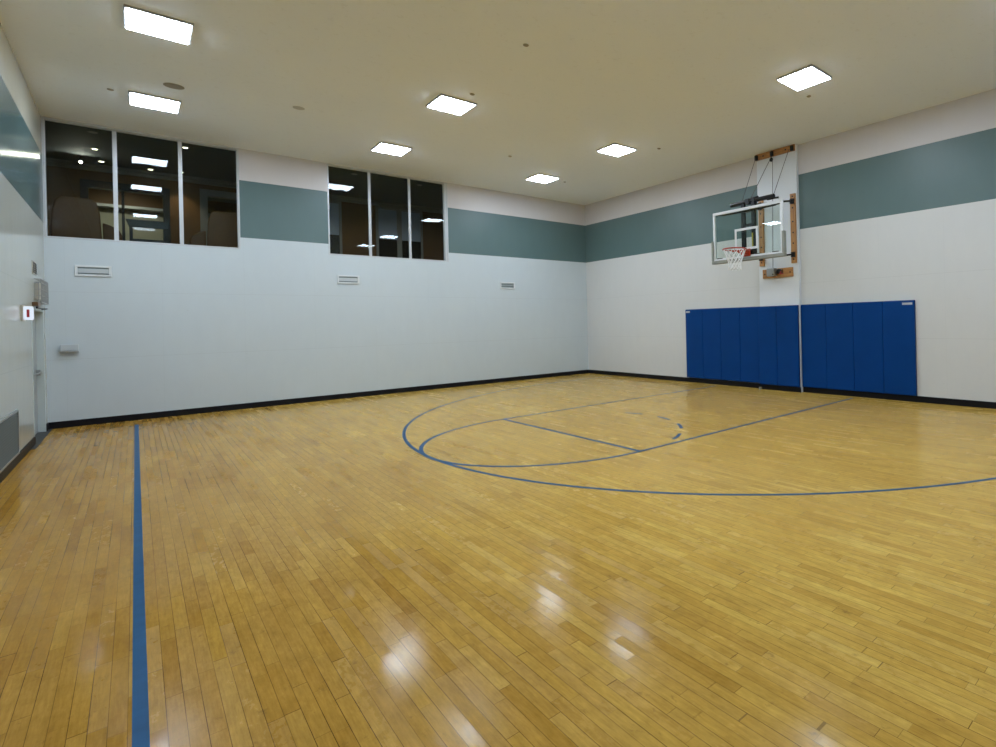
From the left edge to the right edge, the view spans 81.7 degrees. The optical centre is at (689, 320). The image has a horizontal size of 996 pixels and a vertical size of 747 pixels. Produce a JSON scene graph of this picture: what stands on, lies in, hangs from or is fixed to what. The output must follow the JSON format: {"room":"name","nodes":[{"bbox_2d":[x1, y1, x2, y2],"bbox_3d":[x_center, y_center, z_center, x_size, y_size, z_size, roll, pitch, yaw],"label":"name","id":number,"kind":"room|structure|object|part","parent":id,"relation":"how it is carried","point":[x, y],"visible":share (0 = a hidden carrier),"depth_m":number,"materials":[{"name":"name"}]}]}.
{"room":"indoor basketball court","nodes":[
{"label":"indoor basketball court","id":0,"kind":"room"},
{"bbox_2d":[0,23,47,450],"bbox_3d":[-5.781,-0.947,3.981,15.000,5.398,0.160,-1,0,44],"label":"wall","id":1,"kind":"structure","parent":0,"point":[21,189],"depth_m":7.20,"materials":[{"name":"white paint"}]},
{"bbox_2d":[0,409,19,472],"bbox_3d":[-8.036,1.403,6.347,1.510,0.567,0.020,-1,0,44],"label":"air vent","id":2,"kind":"object","parent":1,"relation":"in","point":[9,425],"visible":1,"depth_m":6.37,"materials":[{"name":"metal"}]},
{"bbox_2d":[0,423,48,482],"bbox_3d":[-5.654,1.693,4.038,14.986,0.115,0.014,-1,0,44],"label":"baseboard","id":3,"kind":"structure","parent":1,"relation":"attached to","point":[30,445],"depth_m":6.86,"materials":[{"name":"black rubber"}]},
{"bbox_2d":[20,305,33,320],"bbox_3d":[-9.076,-0.099,7.373,0.280,0.215,0.097,-1,0,44],"label":"fire alarm strobe","id":4,"kind":"object","parent":1,"relation":"attached to","point":[26,312],"visible":1,"depth_m":7.30,"materials":[{"name":"beige plastic"}]},
{"bbox_3d":[-9.102,-0.099,7.346,0.280,0.215,0.022,-1,0,44],"label":"plate","id":5,"kind":"part","parent":4,"relation":"part of","materials":[{"name":"beige plastic"}]},
{"bbox_2d":[32,260,36,275],"bbox_3d":[-10.111,-0.808,8.305,0.480,0.200,0.012,-1,0,44],"label":"wall plate","id":6,"kind":"object","parent":1,"relation":"attached to","point":[34,265],"visible":1,"depth_m":8.25,"materials":[{"name":"beige plastic"}]},
{"bbox_2d":[32,306,45,436],"bbox_3d":[-10.368,0.828,8.474,1.500,2.060,0.164,-1,0,44],"label":"door","id":7,"kind":"structure","parent":1,"relation":"in","point":[38,350],"depth_m":8.97,"materials":[{"name":"paint"}]},
{"bbox_2d":[32,302,46,309],"bbox_3d":[-10.131,-0.222,8.407,0.102,0.101,0.873,-1,0,-44],"label":"door closer","id":8,"kind":"structure","parent":7,"relation":"attached to","point":[37,305],"depth_m":8.22,"materials":[{"name":"brown metal"}]},
{"bbox_2d":[33,278,48,304],"bbox_3d":[-10.341,-0.453,8.583,0.939,0.368,0.080,-1,0,44],"label":"emergency light","id":9,"kind":"object","parent":1,"relation":"attached to","point":[41,293],"visible":0.89,"depth_m":8.40,"materials":[{"name":"beige plastic"}]},
{"bbox_2d":[98,207,208,240],"bbox_3d":[-15.463,-2.000,15.211,0.100,2.150,5.300,-1,0,44],"label":"wall","id":10,"kind":"structure","parent":0,"point":[106,214],"depth_m":15.09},
{"bbox_2d":[88,188,236,212],"bbox_3d":[-15.386,-3.337,15.107,0.400,0.380,5.300,-1,0,44],"label":"wall","id":11,"kind":"structure","parent":0,"point":[99,196],"depth_m":14.96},
{"bbox_2d":[97,203,209,216],"bbox_3d":[-15.331,-3.114,15.058,0.340,0.070,5.300,-1,0,44],"label":"trim","id":12,"kind":"structure","parent":11,"relation":"attached to","point":[100,205],"depth_m":14.89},
{"bbox_2d":[45,121,442,208],"bbox_3d":[-10.965,-3.679,15.478,8.038,0.100,12.000,-1,0,44],"label":"ceiling","id":13,"kind":"structure","parent":0,"point":[68,142],"depth_m":12.18,"materials":[{"name":"paint"}]},
{"bbox_2d":[46,165,443,260],"bbox_3d":[-10.775,-2.333,15.324,0.120,2.600,12.000,-1,0,44],"label":"wall","id":14,"kind":"structure","parent":0,"point":[60,181],"depth_m":13.50,"materials":[{"name":"brown wood"}]},
{"bbox_2d":[80,179,170,243],"bbox_3d":[-13.291,-2.095,12.726,0.180,2.240,1.460,-1,0,44],"label":"door frame","id":15,"kind":"structure","parent":14,"relation":"in","point":[85,184],"depth_m":12.68,"materials":[{"name":"black wood"}]},
{"bbox_2d":[199,189,236,245],"bbox_3d":[-11.912,-2.175,14.135,0.160,2.335,1.395,-1,0,44],"label":"door frame","id":16,"kind":"structure","parent":14,"relation":"in","point":[204,193],"depth_m":13.66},
{"bbox_2d":[46,158,442,213],"bbox_3d":[-10.725,-3.560,15.247,0.100,0.150,12.000,-1,0,44],"label":"trim","id":17,"kind":"structure","parent":14,"relation":"attached to","point":[49,161],"depth_m":13.34,"materials":[{"name":"brown wood"}]},
{"bbox_2d":[329,200,342,253],"bbox_3d":[-10.511,-2.259,15.480,0.040,2.440,0.890,-1,0,44],"label":"window","id":18,"kind":"structure","parent":14,"relation":"in","point":[335,210],"depth_m":15.69,"materials":[{"name":"grey glass"}]},
{"bbox_2d":[329,203,338,234],"bbox_3d":[-10.531,-2.949,15.484,0.012,0.920,0.750,-1,0,44],"label":"shade","id":19,"kind":"object","parent":18,"relation":"attached to","point":[333,207],"depth_m":15.67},
{"bbox_3d":[-10.504,-1.764,15.484,0.012,1.450,0.750,-1,0,44],"label":"pane","id":20,"kind":"part","parent":18,"relation":"part of","materials":[{"name":"black glass"}]},
{"bbox_2d":[375,206,399,257],"bbox_3d":[-9.344,-2.286,16.682,0.040,2.440,0.660,-1,0,44],"label":"window","id":21,"kind":"structure","parent":14,"relation":"in","point":[387,219],"depth_m":16.68,"materials":[{"name":"grey glass"}]},
{"bbox_2d":[378,209,396,239],"bbox_3d":[-9.365,-2.976,16.686,0.012,0.920,0.520,-1,0,44],"label":"shade","id":22,"kind":"object","parent":21,"relation":"attached to","point":[387,218],"depth_m":16.68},
{"bbox_3d":[-9.337,-1.791,16.686,0.012,1.450,0.520,-1,0,44],"label":"pane","id":23,"kind":"part","parent":21,"relation":"part of","materials":[{"name":"black glass"}]},
{"bbox_2d":[399,209,422,258],"bbox_3d":[-8.871,-2.297,17.170,0.040,2.440,0.700,-1,0,44],"label":"window","id":24,"kind":"structure","parent":14,"relation":"in","point":[416,216],"depth_m":17.20,"materials":[{"name":"grey glass"}]},
{"bbox_2d":[401,211,420,241],"bbox_3d":[-8.891,-2.987,17.174,0.012,0.920,0.560,-1,0,44],"label":"shade","id":25,"kind":"object","parent":24,"relation":"attached to","point":[415,215],"depth_m":17.20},
{"bbox_3d":[-8.864,-1.802,17.174,0.012,1.450,0.560,-1,0,44],"label":"pane","id":26,"kind":"part","parent":24,"relation":"part of","materials":[{"name":"black glass"}]},
{"bbox_2d":[41,116,588,422],"bbox_3d":[-7.318,-0.911,13.280,0.160,5.398,11.365,-1,0,44],"label":"wall","id":27,"kind":"structure","parent":0,"point":[172,327],"depth_m":11.86,"materials":[{"name":"white paint"}]},
{"bbox_2d":[60,344,78,352],"bbox_3d":[-10.860,0.491,9.423,0.085,0.137,0.222,-1,0,44],"label":"wall box","id":28,"kind":"object","parent":27,"relation":"attached to","point":[72,347],"visible":1,"depth_m":9.40,"materials":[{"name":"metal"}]},
{"bbox_2d":[74,265,111,276],"bbox_3d":[-10.705,-0.888,9.660,0.022,0.197,0.447,-1,0,44],"label":"air vent","id":29,"kind":"object","parent":27,"relation":"in","point":[80,270],"visible":1,"depth_m":9.66,"materials":[{"name":"metal"}]},
{"bbox_2d":[41,116,240,248],"bbox_3d":[-10.276,-2.491,10.245,0.136,2.083,2.619,-1,0,44],"label":"window","id":30,"kind":"structure","parent":27,"relation":"in","point":[43,119],"depth_m":9.94,"materials":[{"name":"metal"}]},
{"bbox_2d":[49,370,588,428],"bbox_3d":[-7.139,1.727,13.277,0.014,0.115,11.205,-1,0,44],"label":"baseboard","id":31,"kind":"structure","parent":27,"relation":"attached to","point":[81,422],"depth_m":11.54,"materials":[{"name":"black rubber"}]},
{"bbox_2d":[337,275,358,283],"bbox_3d":[-7.936,-0.952,12.515,0.022,0.197,0.448,-1,0,44],"label":"air vent","id":32,"kind":"object","parent":27,"relation":"in","point":[341,279],"visible":1,"depth_m":12.50,"materials":[{"name":"metal"}]},
{"bbox_2d":[327,163,448,261],"bbox_3d":[-7.348,-2.559,13.262,0.136,2.083,2.690,-1,0,44],"label":"window","id":33,"kind":"structure","parent":27,"relation":"in","point":[444,185],"depth_m":13.54,"materials":[{"name":"metal"}]},
{"bbox_2d":[500,282,514,288],"bbox_3d":[-5.188,-0.997,15.347,0.022,0.192,0.450,-1,0,44],"label":"air vent","id":34,"kind":"object","parent":27,"relation":"in","point":[503,285],"visible":1,"depth_m":15.35,"materials":[{"name":"metal"}]},
{"bbox_2d":[0,373,995,746],"bbox_3d":[-1.761,1.711,8.059,15.000,0.100,11.205,-1,0,44],"label":"floor","id":35,"kind":"structure","parent":0,"point":[313,577],"depth_m":3.48,"materials":[{"name":"brown wood"}]},
{"bbox_2d":[31,429,51,449],"bbox_3d":[-10.230,1.903,8.400,2.334,0.104,0.215,-1,0,44],"label":"threshold","id":36,"kind":"object","parent":35,"relation":"on","point":[40,436],"visible":0.46,"depth_m":8.55,"materials":[{"name":"rubber"}]},
{"bbox_2d":[132,424,149,746],"bbox_3d":[-4.683,1.727,4.567,14.230,0.001,0.050,-1,0,44],"label":"court line","id":37,"kind":"object","parent":35,"relation":"on","point":[140,704],"visible":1,"depth_m":2.91,"materials":[{"name":"blue paint"}]},
{"bbox_2d":[419,419,638,466],"bbox_3d":[-2.567,1.678,7.287,3.650,0.001,1.873,-1,0,44],"label":"arc","id":38,"kind":"object","parent":35,"relation":"on","point":[421,451],"visible":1,"depth_m":6.43,"materials":[{"name":"blue paint"}]},
{"bbox_2d":[502,419,639,450],"bbox_3d":[-1.904,1.663,7.970,3.560,0.001,0.050,-1,0,44],"label":"free throw line","id":39,"kind":"object","parent":35,"relation":"on","point":[502,419],"visible":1,"depth_m":7.67,"materials":[{"name":"blue paint"}]},
{"bbox_2d":[505,386,712,418],"bbox_3d":[-1.279,1.648,11.199,0.050,0.002,5.545,-1,0,44],"label":"lane line","id":40,"kind":"object","parent":35,"relation":"on","point":[710,386],"visible":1,"depth_m":10.73,"materials":[{"name":"blue paint"}]},
{"bbox_2d":[402,376,995,495],"bbox_3d":[-0.620,1.634,9.293,12.084,0.001,7.442,-1,0,44],"label":"three point line","id":41,"kind":"object","parent":35,"relation":"on","point":[412,420],"visible":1,"depth_m":5.17,"materials":[{"name":"blue paint"}]},
{"bbox_2d":[639,398,852,451],"bbox_3d":[1.304,1.589,8.692,0.050,0.002,5.545,-1,0,44],"label":"lane line","id":42,"kind":"object","parent":35,"relation":"on","point":[849,398],"visible":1,"depth_m":7.98,"materials":[{"name":"blue paint"}]},
{"bbox_2d":[0,0,995,204],"bbox_3d":[-1.887,-3.785,8.059,15.320,0.100,11.525,-1,0,44],"label":"ceiling","id":43,"kind":"structure","parent":0,"point":[695,81],"depth_m":8.11,"materials":[{"name":"beige paint"}]},
{"bbox_2d":[128,90,180,113],"bbox_3d":[-8.739,-3.559,8.792,0.644,0.037,0.596,-1,0,44],"label":"recessed light","id":44,"kind":"object","parent":43,"relation":"in","point":[135,98],"visible":1,"depth_m":8.74,"materials":[{"name":"white plastic"}]},
{"bbox_2d":[123,4,193,44],"bbox_3d":[-6.507,-3.611,6.598,0.644,0.037,0.596,-1,0,44],"label":"recessed light","id":45,"kind":"object","parent":43,"relation":"in","point":[135,19],"visible":1,"depth_m":6.55,"materials":[{"name":"white plastic"}]},
{"bbox_2d":[163,83,184,89],"bbox_3d":[-7.911,-3.590,8.253,0.240,0.017,0.240,-1,0,44],"label":"cover plate","id":46,"kind":"object","parent":43,"relation":"attached to","point":[170,85],"visible":1,"depth_m":8.24,"materials":[{"name":"beige metal"}]},
{"bbox_2d":[293,106,304,109],"bbox_3d":[-6.667,-3.622,9.177,0.170,0.011,0.170,-1,0,44],"label":"cover plate","id":47,"kind":"object","parent":43,"relation":"attached to","point":[294,107],"visible":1,"depth_m":9.18,"materials":[{"name":"paint"}]},
{"bbox_2d":[371,142,411,155],"bbox_3d":[-6.292,-3.616,11.357,0.644,0.037,0.596,-1,0,44],"label":"recessed light","id":48,"kind":"object","parent":43,"relation":"in","point":[383,147],"visible":1,"depth_m":11.30,"materials":[{"name":"white plastic"}]},
{"bbox_2d":[426,94,476,115],"bbox_3d":[-4.057,-3.667,9.167,0.644,0.037,0.596,-1,0,44],"label":"recessed light","id":49,"kind":"object","parent":43,"relation":"in","point":[442,102],"visible":1,"depth_m":9.11,"materials":[{"name":"white plastic"}]},
{"bbox_2d":[526,173,558,182],"bbox_3d":[-3.811,-3.673,13.930,0.644,0.037,0.596,-1,0,44],"label":"recessed light","id":50,"kind":"object","parent":43,"relation":"in","point":[542,178],"visible":1,"depth_m":13.85,"materials":[{"name":"white plastic"}]},
{"bbox_2d":[597,143,636,156],"bbox_3d":[-1.593,-3.724,11.764,0.644,0.037,0.596,-1,0,44],"label":"recessed light","id":51,"kind":"object","parent":43,"relation":"in","point":[615,149],"visible":1,"depth_m":11.71,"materials":[{"name":"white plastic"}]},
{"bbox_2d":[776,64,831,90],"bbox_3d":[1.804,-3.802,8.452,0.644,0.037,0.596,-1,0,44],"label":"recessed light","id":52,"kind":"object","parent":43,"relation":"in","point":[810,75],"visible":1,"depth_m":8.40,"materials":[{"name":"white plastic"}]},
{"bbox_2d":[757,144,802,391],"bbox_3d":[2.018,-1.126,12.077,1.060,5.398,0.085,-1,0,44],"label":"column","id":53,"kind":"structure","parent":0,"point":[783,291],"depth_m":11.99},
{"bbox_2d":[758,200,764,266],"bbox_3d":[1.648,-1.994,12.319,0.130,1.510,0.054,-1,0,44],"label":"board","id":54,"kind":"object","parent":53,"relation":"attached to","point":[760,212],"visible":0.83,"depth_m":12.30,"materials":[{"name":"brown wood"}]},
{"bbox_2d":[758,306,777,384],"bbox_3d":[1.793,0.570,12.214,0.496,1.783,0.055,-1,0,44],"label":"pad","id":55,"kind":"object","parent":53,"relation":"attached to","point":[768,364],"visible":1,"depth_m":12.19,"materials":[{"name":"blue leather"}]},
{"bbox_2d":[755,144,794,160],"bbox_3d":[1.900,-3.748,12.036,1.055,0.135,0.054,-1,0,44],"label":"board","id":56,"kind":"object","parent":53,"relation":"attached to","point":[783,150],"visible":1,"depth_m":12.00,"materials":[{"name":"brown wood"}]},
{"bbox_2d":[763,267,793,278],"bbox_3d":[1.971,-1.058,12.027,0.800,0.205,0.054,-1,0,44],"label":"board","id":57,"kind":"object","parent":53,"relation":"attached to","point":[787,272],"visible":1,"depth_m":11.90,"materials":[{"name":"brown wood"}]},
{"bbox_2d":[766,268,782,276],"bbox_3d":[1.919,-1.080,11.967,0.430,0.180,0.132,-1,0,44],"label":"winch","id":58,"kind":"object","parent":57,"relation":"attached to","point":[771,272],"visible":1,"depth_m":11.97,"materials":[{"name":"metal"}]},
{"bbox_2d":[776,305,800,386],"bbox_3d":[2.174,0.561,11.845,0.556,1.783,0.055,-1,0,44],"label":"pad","id":59,"kind":"object","parent":53,"relation":"attached to","point":[787,317],"visible":1,"depth_m":11.81,"materials":[{"name":"blue leather"}]},
{"bbox_2d":[790,193,796,262],"bbox_3d":[2.265,-2.008,11.720,0.130,1.510,0.054,-1,0,44],"label":"board","id":60,"kind":"object","parent":53,"relation":"attached to","point":[792,206],"visible":1,"depth_m":11.70,"materials":[{"name":"brown wood"}]},
{"bbox_2d":[711,145,794,270],"bbox_3d":[1.326,-2.404,11.394,1.895,2.731,1.733,-1,0,44],"label":"basketball hoop","id":61,"kind":"object","parent":60,"relation":"attached to","point":[747,253],"visible":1,"depth_m":11.20,"materials":[{"name":"white paint"}]},
{"bbox_3d":[1.197,-1.837,11.248,1.829,1.067,0.045,-1,0,44],"label":"backboard frame","id":62,"kind":"part","parent":61,"relation":"part of","materials":[{"name":"white paint"}]},
{"bbox_2d":[585,89,995,401],"bbox_3d":[2.132,-1.129,12.137,15.320,5.398,0.160,-1,0,44],"label":"wall","id":63,"kind":"structure","parent":0,"point":[903,207],"depth_m":10.84,"materials":[{"name":"white paint"}]},
{"bbox_2d":[685,309,703,378],"bbox_3d":[0.142,0.602,13.934,0.601,1.780,0.058,-1,0,44],"label":"pad","id":64,"kind":"object","parent":63,"relation":"attached to","point":[694,321],"visible":1,"depth_m":13.90,"materials":[{"name":"blue leather"}]},
{"bbox_2d":[702,308,721,379],"bbox_3d":[0.577,0.592,13.514,0.601,1.780,0.055,-1,0,44],"label":"pad","id":65,"kind":"object","parent":63,"relation":"attached to","point":[711,317],"visible":1,"depth_m":13.48,"materials":[{"name":"blue leather"}]},
{"bbox_2d":[720,307,740,380],"bbox_3d":[1.011,0.582,13.092,0.601,1.780,0.055,-1,0,44],"label":"pad","id":66,"kind":"object","parent":63,"relation":"attached to","point":[729,317],"visible":1,"depth_m":13.06,"materials":[{"name":"blue leather"}]},
{"bbox_2d":[739,307,759,382],"bbox_3d":[1.446,0.572,12.671,0.601,1.780,0.055,-1,0,44],"label":"pad","id":67,"kind":"object","parent":63,"relation":"attached to","point":[749,324],"visible":0.8,"depth_m":12.66,"materials":[{"name":"blue leather"}]},
{"bbox_2d":[589,370,995,408],"bbox_3d":[2.108,1.514,12.039,14.986,0.115,0.099,-1,0,44],"label":"baseboard","id":68,"kind":"structure","parent":63,"relation":"attached to","point":[946,401],"depth_m":11.36,"materials":[{"name":"black rubber"}]},
{"bbox_2d":[801,304,827,388],"bbox_3d":[2.665,0.547,11.487,0.601,1.787,0.055,-1,0,44],"label":"pad","id":69,"kind":"object","parent":63,"relation":"attached to","point":[813,316],"visible":1,"depth_m":11.46,"materials":[{"name":"blue leather"}]},
{"bbox_2d":[826,303,854,390],"bbox_3d":[3.103,0.537,11.062,0.611,1.787,0.055,-1,0,44],"label":"pad","id":70,"kind":"object","parent":63,"relation":"attached to","point":[839,316],"visible":1,"depth_m":11.03,"materials":[{"name":"blue leather"}]},
{"bbox_2d":[853,301,883,392],"bbox_3d":[3.544,0.527,10.634,0.611,1.787,0.055,-1,0,44],"label":"pad","id":71,"kind":"object","parent":63,"relation":"attached to","point":[867,316],"visible":1,"depth_m":10.61,"materials":[{"name":"blue leather"}]},
{"bbox_2d":[882,300,916,395],"bbox_3d":[3.985,0.517,10.205,0.611,1.787,0.058,-1,0,44],"label":"pad","id":72,"kind":"object","parent":63,"relation":"attached to","point":[899,317],"visible":1,"depth_m":10.17,"materials":[{"name":"blue leather"}]},
{"bbox_3d":[-10.903,-0.980,15.478,8.038,0.100,12.000,-1,0,44],"label":"floor","id":73,"kind":"structure","parent":0,"visible":0},
{"bbox_2d":[47,196,122,240],"bbox_3d":[-11.631,-1.646,10.233,0.740,1.266,1.160,-1,0,44],"label":"armchair","id":74,"kind":"object","parent":73,"relation":"on","point":[74,217],"visible":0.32,"depth_m":9.98,"materials":[{"name":"brown leather"}]},
{"bbox_3d":[-11.936,-1.501,9.902,0.680,0.666,0.254,-1,0,44],"label":"armrest","id":75,"kind":"part","parent":74,"relation":"part of","materials":[{"name":"brown leather"}]},
{"bbox_3d":[-11.305,-1.516,10.551,0.680,0.667,0.254,-1,0,44],"label":"armrest","id":76,"kind":"part","parent":74,"relation":"part of","materials":[{"name":"brown leather"}]},
{"bbox_2d":[126,219,169,242],"bbox_3d":[-11.530,-1.556,11.462,0.490,1.080,0.657,-1,0,44],"label":"wooden chair","id":77,"kind":"object","parent":73,"relation":"on","point":[131,223],"visible":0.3,"depth_m":11.29,"materials":[{"name":"black wood"}]},
{"bbox_3d":[-11.541,-1.475,11.126,0.040,0.920,0.050,-1,0,44],"label":"leg","id":78,"kind":"part","parent":77,"relation":"part of","materials":[{"name":"black wood"}]},
{"bbox_3d":[-11.379,-2.019,11.306,0.040,0.160,0.657,-1,0,44],"label":"rail","id":79,"kind":"part","parent":77,"relation":"part of","materials":[{"name":"black wood"}]},
{"bbox_3d":[-11.371,-1.659,11.305,0.030,0.080,0.460,-1,0,44],"label":"rail","id":80,"kind":"part","parent":77,"relation":"part of","materials":[{"name":"black wood"}]},
{"bbox_3d":[-11.193,-1.483,11.485,0.040,0.920,0.050,-1,0,44],"label":"leg","id":81,"kind":"part","parent":77,"relation":"part of","materials":[{"name":"black wood"}]},
{"bbox_2d":[188,211,237,247],"bbox_3d":[-10.155,-1.680,11.755,0.740,1.266,1.160,-1,0,44],"label":"armchair","id":82,"kind":"object","parent":73,"relation":"on","point":[222,226],"visible":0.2,"depth_m":11.42,"materials":[{"name":"brown leather"}]},
{"bbox_3d":[-10.460,-1.535,11.423,0.680,0.666,0.254,-1,0,44],"label":"armrest","id":83,"kind":"part","parent":82,"relation":"part of","materials":[{"name":"brown leather"}]}
]}

